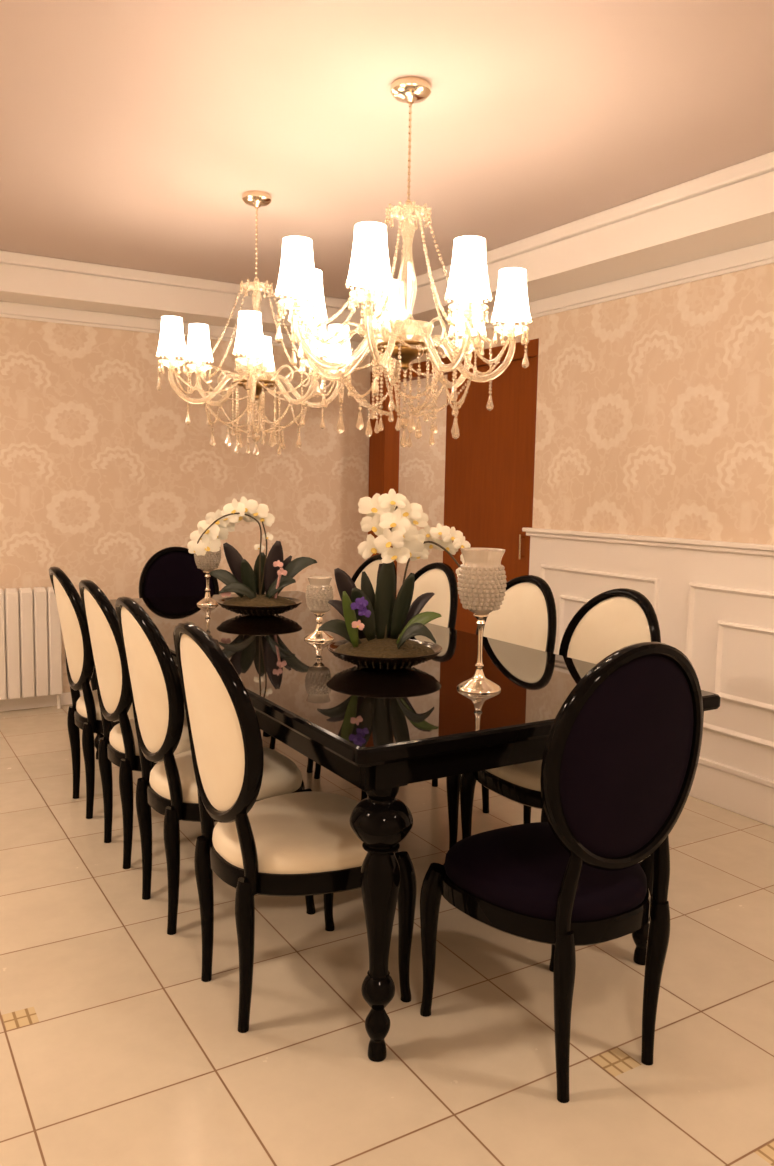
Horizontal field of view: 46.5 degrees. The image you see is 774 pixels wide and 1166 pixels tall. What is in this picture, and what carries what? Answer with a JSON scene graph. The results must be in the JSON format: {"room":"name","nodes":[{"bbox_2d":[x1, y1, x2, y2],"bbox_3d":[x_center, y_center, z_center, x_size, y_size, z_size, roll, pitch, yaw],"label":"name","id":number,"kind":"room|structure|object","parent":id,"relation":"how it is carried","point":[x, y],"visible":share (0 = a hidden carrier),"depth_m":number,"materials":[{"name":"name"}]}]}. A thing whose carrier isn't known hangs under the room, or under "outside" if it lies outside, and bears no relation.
{"room":"dining room","nodes":[
{"label":"dining room","id":0,"kind":"room"},
{"bbox_2d":[0,317,446,696],"bbox_3d":[-1.338,-0.574,5.867,6.400,2.595,0.100,-3,7,-31],"label":"wall","id":1,"kind":"structure","parent":0,"point":[103,471],"depth_m":5.69,"materials":[{"name":"paper"}]},
{"bbox_2d":[0,587,62,708],"bbox_3d":[-2.546,0.415,5.109,1.328,0.742,0.112,-3,7,-31],"label":"radiator","id":2,"kind":"object","parent":1,"relation":"attached to","point":[30,625],"visible":0.92,"depth_m":5.31,"materials":[{"name":"white metal"}]},
{"bbox_2d":[0,691,82,711],"bbox_3d":[-2.071,0.718,5.503,4.472,0.075,0.018,-3,7,-31],"label":"baseboard","id":3,"kind":"structure","parent":1,"relation":"attached to","point":[49,700],"depth_m":5.45,"materials":[{"name":"white paint"}]},
{"bbox_2d":[216,597,302,615],"bbox_3d":[-0.572,0.112,4.049,0.383,0.063,0.383,1,6,0],"label":"bowl","id":4,"kind":"object","parent":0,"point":[245,606],"depth_m":3.94,"materials":[{"name":"brown metal"}]},
{"bbox_2d":[327,639,441,669],"bbox_3d":[-0.008,0.239,2.930,0.375,0.063,0.375,1,6,0],"label":"bowl","id":5,"kind":"object","parent":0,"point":[416,652],"depth_m":2.82,"materials":[{"name":"brown metal"}]},
{"bbox_2d":[0,704,773,1165],"bbox_3d":[0.418,1.106,3.072,6.400,0.100,7.000,-3,7,-31],"label":"floor","id":6,"kind":"structure","parent":0,"point":[115,1050],"depth_m":2.33,"materials":[{"name":"tile"}]},
{"bbox_2d":[49,566,184,818],"bbox_3d":[-1.125,0.433,3.836,0.570,1.025,0.488,-2,7,-30],"label":"dining chair","id":7,"kind":"object","parent":6,"relation":"on","point":[84,713],"visible":0.6,"depth_m":3.63,"materials":[{"name":"black paint"}]},
{"bbox_2d":[79,579,190,868],"bbox_3d":[-0.839,0.488,3.366,0.570,1.025,0.488,-3,7,-31],"label":"dining chair","id":8,"kind":"object","parent":6,"relation":"on","point":[118,746],"visible":0.6,"depth_m":3.17,"materials":[{"name":"black paint"}]},
{"bbox_2d":[139,547,218,597],"bbox_3d":[-1.105,0.313,5.089,0.488,1.004,0.591,-3,7,-31],"label":"dining chair","id":9,"kind":"object","parent":6,"relation":"on","point":[171,571],"visible":0.14,"depth_m":5.23,"materials":[{"name":"black paint"}]},
{"bbox_2d":[115,596,315,934],"bbox_3d":[-0.569,0.541,2.904,0.570,1.025,0.488,-3,7,-31],"label":"dining chair","id":10,"kind":"object","parent":6,"relation":"on","point":[169,787],"visible":0.77,"depth_m":2.72,"materials":[{"name":"black paint"}]},
{"bbox_2d":[173,622,416,1032],"bbox_3d":[-0.272,0.597,2.420,0.570,1.025,0.488,-3,7,-31],"label":"dining chair","id":11,"kind":"object","parent":6,"relation":"on","point":[298,843],"visible":0.97,"depth_m":2.26,"materials":[{"name":"black paint"}]},
{"bbox_2d":[269,554,396,772],"bbox_3d":[-0.258,0.369,4.598,0.570,1.025,0.488,-3,7,-31],"label":"dining chair","id":12,"kind":"object","parent":6,"relation":"on","point":[370,566],"visible":0.12,"depth_m":4.71,"materials":[{"name":"black paint"}]},
{"bbox_2d":[314,562,457,799],"bbox_3d":[0.012,0.423,4.134,0.570,1.025,0.488,-3,7,-31],"label":"dining chair","id":13,"kind":"object","parent":6,"relation":"on","point":[439,578],"visible":0.18,"depth_m":4.15,"materials":[{"name":"black paint"}]},
{"bbox_2d":[90,591,720,1061],"bbox_3d":[-0.284,0.597,3.548,1.210,0.788,2.867,-3,7,-31],"label":"dining table","id":14,"kind":"object","parent":6,"relation":"on","point":[381,731],"visible":0.59,"depth_m":2.40,"materials":[{"name":"black paint"}]},
{"bbox_2d":[194,538,220,605],"bbox_3d":[-0.866,-0.061,4.350,0.130,0.332,0.129,-3,7,-31],"label":"candle holder","id":15,"kind":"object","parent":14,"relation":"on","point":[210,561],"visible":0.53,"depth_m":4.32,"materials":[{"name":"silver metal"}]},
{"bbox_2d":[194,538,220,570],"bbox_3d":[-0.865,-0.142,4.341,0.130,0.170,0.129,-3,7,-31],"label":"cup","id":16,"kind":"object","parent":15,"relation":"on","point":[211,560],"depth_m":4.30,"materials":[{"name":"clear glass"}]},
{"bbox_2d":[187,496,316,615],"bbox_3d":[-0.597,-0.118,3.997,0.464,0.530,0.383,-4,8,-43],"label":"orchid arrangement","id":17,"kind":"object","parent":14,"relation":"on","point":[271,573],"visible":1,"depth_m":3.98,"materials":[{"name":"green plant"}]},
{"bbox_2d":[304,576,333,641],"bbox_3d":[-0.256,0.097,3.410,0.113,0.237,0.113,-3,7,-31],"label":"candle holder","id":18,"kind":"object","parent":14,"relation":"on","point":[319,592],"visible":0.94,"depth_m":3.37,"materials":[{"name":"silver metal"}]},
{"bbox_2d":[306,576,332,612],"bbox_3d":[-0.255,0.045,3.405,0.106,0.134,0.105,-3,7,-31],"label":"cup","id":19,"kind":"object","parent":18,"relation":"on","point":[319,591],"depth_m":3.37,"materials":[{"name":"clear glass"}]},
{"bbox_2d":[318,489,470,669],"bbox_3d":[0.022,-0.012,2.873,0.454,0.574,0.389,6,8,40],"label":"orchid arrangement","id":20,"kind":"object","parent":14,"relation":"on","point":[372,626],"visible":0.95,"depth_m":2.87,"materials":[{"name":"white plant"}]},
{"bbox_2d":[457,548,506,693],"bbox_3d":[0.270,0.106,2.596,0.141,0.408,0.142,0,6,-13],"label":"candle holder","id":21,"kind":"object","parent":14,"relation":"on","point":[481,583],"visible":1,"depth_m":2.54,"materials":[{"name":"silver metal"}]},
{"bbox_2d":[457,548,506,614],"bbox_3d":[0.272,-0.004,2.585,0.142,0.188,0.141,-3,7,-31],"label":"cup","id":22,"kind":"object","parent":21,"relation":"on","point":[481,583],"depth_m":2.53,"materials":[{"name":"clear glass"}]},
{"bbox_2d":[446,575,556,848],"bbox_3d":[0.350,0.488,3.576,0.570,1.025,0.488,-3,7,-31],"label":"dining chair","id":23,"kind":"object","parent":6,"relation":"on","point":[526,616],"visible":0.27,"depth_m":3.60,"materials":[{"name":"black paint"}]},
{"bbox_2d":[460,588,660,838],"bbox_3d":[0.619,0.539,3.134,0.570,1.025,0.488,-3,7,-31],"label":"dining chair","id":24,"kind":"object","parent":6,"relation":"on","point":[613,620],"visible":0.23,"depth_m":3.19,"materials":[{"name":"black paint"}]},
{"bbox_2d":[420,642,702,1102],"bbox_3d":[0.423,0.622,2.209,0.488,1.045,0.538,-3,7,-31],"label":"dining chair","id":25,"kind":"object","parent":6,"relation":"on","point":[621,754],"visible":1,"depth_m":2.02,"materials":[{"name":"black fabric"}]},
{"bbox_2d":[0,0,773,298],"bbox_3d":[0.468,-1.573,2.792,6.400,0.100,7.000,-3,7,-31],"label":"ceiling","id":26,"kind":"structure","parent":0,"point":[134,134],"depth_m":3.01,"materials":[{"name":"beige paint"}]},
{"bbox_2d":[156,190,351,455],"bbox_3d":[-0.570,-1.103,3.881,0.845,1.102,0.671,6,8,39],"label":"chandelier","id":27,"kind":"object","parent":26,"relation":"hanging from","point":[257,370],"visible":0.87,"depth_m":3.85,"materials":[{"name":"silver metal"}]},
{"bbox_2d":[274,76,531,447],"bbox_3d":[0.067,-0.981,2.804,0.819,1.096,0.811,-3,7,-31],"label":"chandelier","id":28,"kind":"object","parent":26,"relation":"hanging from","point":[406,338],"visible":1,"depth_m":2.75,"materials":[{"name":"silver metal"}]},
{"bbox_2d":[370,263,773,544],"bbox_3d":[1.661,-0.288,3.665,0.100,2.595,6.800,-3,7,-31],"label":"wall","id":29,"kind":"structure","parent":0,"point":[655,409],"depth_m":4.18,"materials":[{"name":"paper"}]},
{"bbox_2d":[367,338,538,593],"bbox_3d":[0.380,-0.330,5.789,0.124,2.190,1.805,-3,7,-31],"label":"trim","id":30,"kind":"structure","parent":29,"relation":"attached to","point":[383,445],"depth_m":6.30,"materials":[{"name":"brown wood"}]},
{"bbox_2d":[443,357,536,633],"bbox_3d":[0.591,-0.245,5.410,0.077,2.091,0.884,-3,7,-31],"label":"door","id":31,"kind":"structure","parent":29,"relation":"in","point":[489,467],"depth_m":5.31,"materials":[{"name":"brown wood"}]},
{"bbox_2d":[558,595,589,654],"bbox_3d":[1.046,0.257,4.589,0.018,0.340,0.500,-3,7,-31],"label":"trim","id":32,"kind":"structure","parent":29,"relation":"attached to","point":[563,598],"depth_m":4.78,"materials":[{"name":"white paint"}]},
{"bbox_2d":[540,564,659,618],"bbox_3d":[1.046,0.259,4.589,0.018,0.643,0.830,-3,7,-31],"label":"trim","id":33,"kind":"structure","parent":29,"relation":"attached to","point":[543,567],"depth_m":4.46,"materials":[{"name":"white paint"}]},
{"bbox_2d":[522,528,773,555],"bbox_3d":[2.059,-0.040,2.880,0.045,0.044,5.005,-3,7,-31],"label":"trim","id":34,"kind":"structure","parent":29,"relation":"attached to","point":[720,546],"depth_m":4.17,"materials":[{"name":"white paint"}]},
{"bbox_2d":[529,536,773,780],"bbox_3d":[2.073,0.443,2.924,0.012,0.932,4.970,-3,7,-31],"label":"wainscoting","id":35,"kind":"structure","parent":29,"relation":"attached to","point":[747,667],"depth_m":3.98,"materials":[{"name":"white paint"}]},
{"bbox_2d":[685,582,773,747],"bbox_3d":[1.572,0.359,3.721,0.018,0.643,0.850,-3,7,-31],"label":"trim","id":36,"kind":"structure","parent":29,"relation":"attached to","point":[692,586],"depth_m":3.93,"materials":[{"name":"white paint"}]},
{"bbox_2d":[689,757,773,826],"bbox_3d":[2.055,1.001,2.978,0.030,0.190,4.970,-3,7,-31],"label":"baseboard","id":37,"kind":"structure","parent":29,"relation":"attached to","point":[738,791],"depth_m":3.88,"materials":[{"name":"white paint"}]},
{"bbox_2d":[714,620,773,710],"bbox_3d":[1.572,0.358,3.721,0.018,0.340,0.520,-3,7,-31],"label":"trim","id":38,"kind":"structure","parent":29,"relation":"attached to","point":[721,624],"depth_m":3.88,"materials":[{"name":"white paint"}]},
{"bbox_3d":[-2.254,-0.114,1.309,0.100,2.595,6.800,-3,7,-31],"label":"wall","id":39,"kind":"structure","parent":0,"visible":0},
{"bbox_2d":[0,172,773,341],"bbox_3d":[-0.275,-1.354,2.366,4.472,0.141,6.800,-3,7,-31],"label":"trim","id":40,"kind":"structure","parent":39,"relation":"attached to","point":[740,215],"depth_m":4.33,"materials":[{"name":"white paint"}]},
{"bbox_2d":[0,151,773,310],"bbox_3d":[-0.273,-1.462,2.355,4.472,0.059,6.800,-3,7,-31],"label":"trim","id":41,"kind":"structure","parent":39,"relation":"attached to","point":[763,164],"depth_m":4.37,"materials":[{"name":"white paint"}]},
{"bbox_2d":[0,240,773,355],"bbox_3d":[-0.277,-1.250,2.377,4.472,0.069,6.800,-3,7,-31],"label":"trim","id":42,"kind":"structure","parent":39,"relation":"attached to","point":[762,251],"depth_m":4.63,"materials":[{"name":"white paint"}]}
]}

